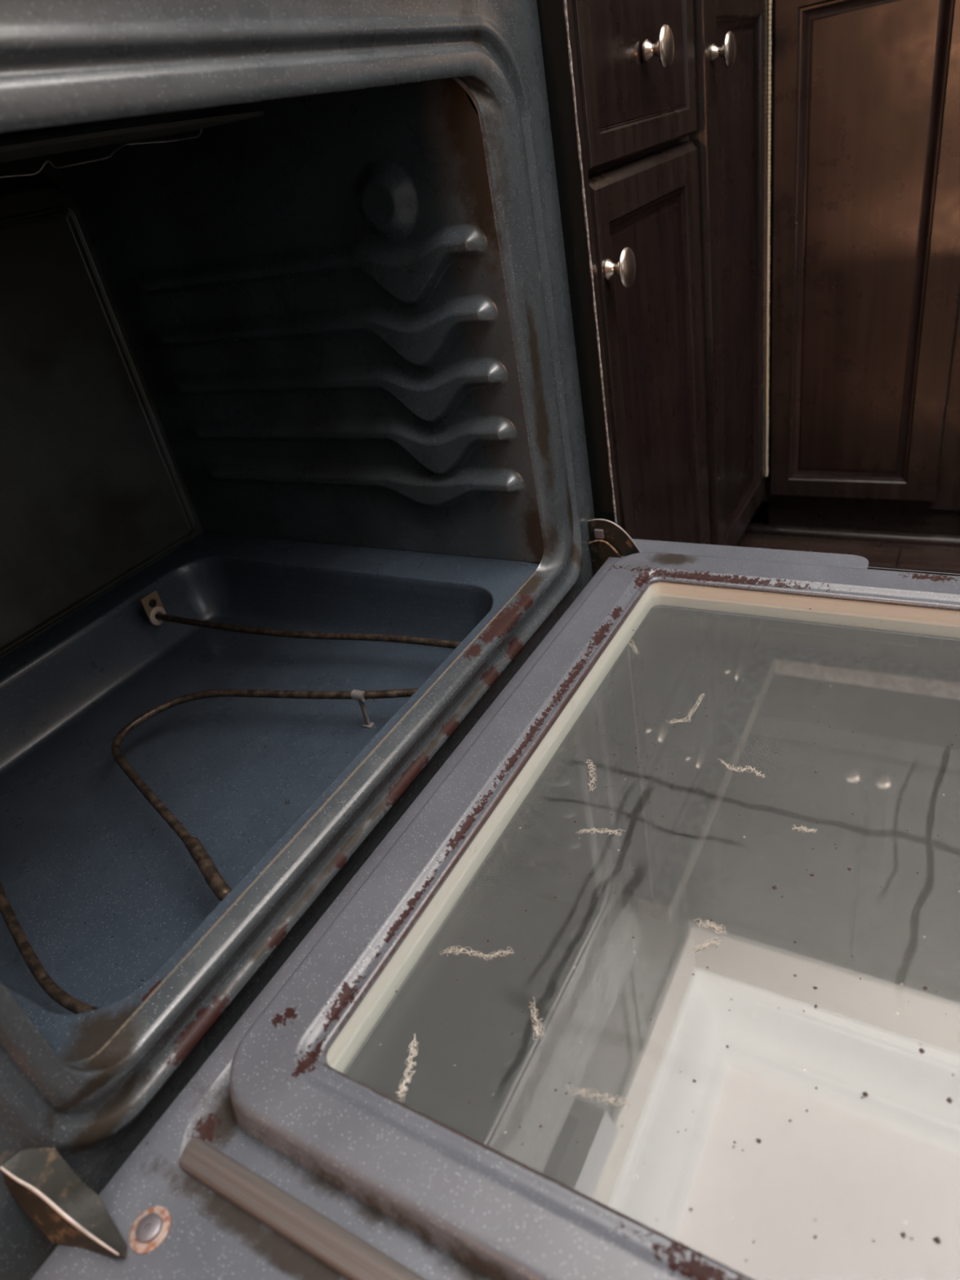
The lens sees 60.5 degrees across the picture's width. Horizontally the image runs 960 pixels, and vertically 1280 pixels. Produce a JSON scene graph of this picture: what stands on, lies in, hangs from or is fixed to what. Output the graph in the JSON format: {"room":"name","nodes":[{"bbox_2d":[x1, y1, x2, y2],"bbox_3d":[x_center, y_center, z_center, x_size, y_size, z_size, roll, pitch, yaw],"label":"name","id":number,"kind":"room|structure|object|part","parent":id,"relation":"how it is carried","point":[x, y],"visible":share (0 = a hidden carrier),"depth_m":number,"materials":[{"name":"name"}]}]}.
{"room":"kitchen","nodes":[
{"label":"kitchen","id":0,"kind":"room"},
{"bbox_2d":[738,501,959,571],"bbox_3d":[1.390,0.805,-0.285,4.820,0.050,4.040,9,37,30],"label":"floor","id":1,"kind":"structure","parent":0,"point":[882,553],"depth_m":1.45,"materials":[{"name":"black wood"}]},
{"bbox_2d":[0,0,959,1279],"bbox_3d":[-0.081,-0.052,0.535,1.220,0.980,0.810,9,37,30],"label":"oven range","id":2,"kind":"object","parent":1,"relation":"on","point":[289,380],"visible":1,"depth_m":0.60,"materials":[{"name":"metal"}]},
{"bbox_3d":[-0.198,0.267,0.380,0.063,0.045,0.010,7,36,28],"label":"hinge arm","id":3,"kind":"part","parent":2,"relation":"part of","materials":[{"name":"metal"}]},
{"bbox_2d":[0,106,221,146],"bbox_3d":[-0.362,-0.310,0.509,0.445,0.010,0.552,9,37,30],"label":"heating element","id":4,"kind":"object","parent":2,"relation":"in","point":[42,136],"depth_m":0.64,"materials":[{"name":"metal"}]},
{"bbox_3d":[-0.356,-0.039,0.896,0.002,0.024,0.022,9,37,30],"label":"terminal plate","id":5,"kind":"part","parent":2,"relation":"part of","materials":[{"name":"brown metal"}]},
{"bbox_2d":[14,666,382,986],"bbox_3d":[-0.210,0.136,0.682,0.200,0.002,0.360,9,37,30],"label":"crumb","id":6,"kind":"object","parent":2,"relation":"on","point":[311,753],"visible":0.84,"depth_m":0.67,"materials":[{"name":"black food"}]},
{"bbox_3d":[-0.110,-0.137,0.495,0.046,0.761,0.769,9,37,30],"label":"frame","id":7,"kind":"part","parent":2,"relation":"part of","materials":[{"name":"metal"}]},
{"bbox_2d":[0,532,959,1279],"bbox_3d":[0.007,0.115,0.602,1.094,0.095,0.810,9,37,30],"label":"door","id":8,"kind":"structure","parent":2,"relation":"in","point":[235,1112],"depth_m":0.52,"materials":[{"name":"metal"}]},
{"bbox_2d":[395,638,815,1109],"bbox_3d":[0.113,0.128,0.550,0.198,0.001,0.440,9,37,30],"label":"lint","id":9,"kind":"object","parent":2,"relation":"on","point":[408,1078],"visible":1,"depth_m":0.47,"materials":[{"name":"beige fabric"}]},
{"bbox_3d":[0.140,-0.082,0.884,0.051,0.053,0.002,9,37,30],"label":"hinge arm","id":10,"kind":"part","parent":2,"relation":"part of","materials":[{"name":"metal"}]},
{"bbox_2d":[400,619,958,1261],"bbox_3d":[0.176,0.119,0.542,0.294,0.001,0.494,9,37,30],"label":"crumb","id":11,"kind":"object","parent":2,"relation":"on","point":[936,1239],"visible":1,"depth_m":0.43,"materials":[{"name":"black food"}]},
{"bbox_2d":[536,0,710,544],"bbox_3d":[-0.040,-0.340,1.108,0.647,0.908,0.360,9,37,30],"label":"base cabinet","id":12,"kind":"object","parent":1,"relation":"on","point":[620,74],"visible":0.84,"depth_m":0.85,"materials":[{"name":"brown wood"}]},
{"bbox_3d":[-0.121,-0.271,0.962,0.570,0.843,0.002,9,37,30],"label":"panel","id":13,"kind":"part","parent":12,"relation":"part of","materials":[{"name":"brown wood"}]},
{"bbox_3d":[0.132,-0.350,0.776,0.026,0.036,0.036,9,37,30],"label":"knob","id":14,"kind":"part","parent":12,"relation":"part of","materials":[{"name":"silver metal"}]},
{"bbox_3d":[0.149,-0.582,0.792,0.019,0.195,0.314,9,37,30],"label":"drawer","id":15,"kind":"part","parent":12,"relation":"part of","materials":[{"name":"brown wood"}]},
{"bbox_3d":[0.156,-0.581,0.788,0.003,0.143,0.261,9,37,30],"label":"drawer panel","id":16,"kind":"part","parent":12,"relation":"part of","materials":[{"name":"brown wood"}]},
{"bbox_3d":[0.220,-0.244,1.003,0.019,0.600,0.314,9,37,30],"label":"cabinet door","id":17,"kind":"part","parent":12,"relation":"part of","materials":[{"name":"brown wood"}]},
{"bbox_3d":[0.220,-0.241,0.993,0.007,0.515,0.238,9,37,30],"label":"door panel","id":18,"kind":"part","parent":12,"relation":"part of","materials":[{"name":"brown wood"}]},
{"bbox_3d":[0.171,-0.566,0.788,0.026,0.036,0.036,9,37,30],"label":"knob","id":19,"kind":"part","parent":12,"relation":"part of","materials":[{"name":"silver metal"}]},
{"bbox_2d":[686,0,959,546],"bbox_3d":[0.392,-0.666,1.486,0.930,0.908,0.927,9,37,30],"label":"base cabinet","id":20,"kind":"object","parent":1,"relation":"on","point":[826,139],"visible":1,"depth_m":1.22,"materials":[{"name":"brown wood"}]},
{"bbox_3d":[0.280,-0.678,0.948,0.026,0.036,0.036,9,37,30],"label":"knob","id":21,"kind":"part","parent":20,"relation":"part of","materials":[{"name":"silver metal"}]},
{"bbox_3d":[0.370,-0.503,1.194,0.019,0.775,0.301,9,37,30],"label":"cabinet door","id":22,"kind":"part","parent":20,"relation":"part of","materials":[{"name":"brown wood"}]},
{"bbox_3d":[0.379,-0.499,1.201,0.007,0.668,0.215,9,37,30],"label":"door panel","id":23,"kind":"part","parent":20,"relation":"part of","materials":[{"name":"brown wood"}]},
{"bbox_3d":[0.577,-0.573,1.237,0.264,0.775,0.019,9,37,30],"label":"cabinet door","id":24,"kind":"part","parent":20,"relation":"part of","materials":[{"name":"brown wood"}]},
{"bbox_3d":[0.572,-0.559,1.244,0.188,0.679,0.007,9,37,30],"label":"door panel","id":25,"kind":"part","parent":20,"relation":"part of","materials":[{"name":"brown wood"}]},
{"bbox_2d":[745,524,959,546],"bbox_3d":[1.206,-0.109,1.177,1.620,0.014,0.013,9,37,30],"label":"baseboard","id":26,"kind":"structure","parent":1,"relation":"on","point":[772,530],"depth_m":1.48,"materials":[{"name":"brown wood"}]},
{"bbox_2d":[956,515,959,536],"bbox_3d":[1.206,-0.633,1.159,0.800,0.908,0.633,9,37,30],"label":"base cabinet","id":27,"kind":"object","parent":1,"relation":"on","point":[958,527],"visible":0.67,"depth_m":1.40,"materials":[{"name":"brown wood"}]}
]}

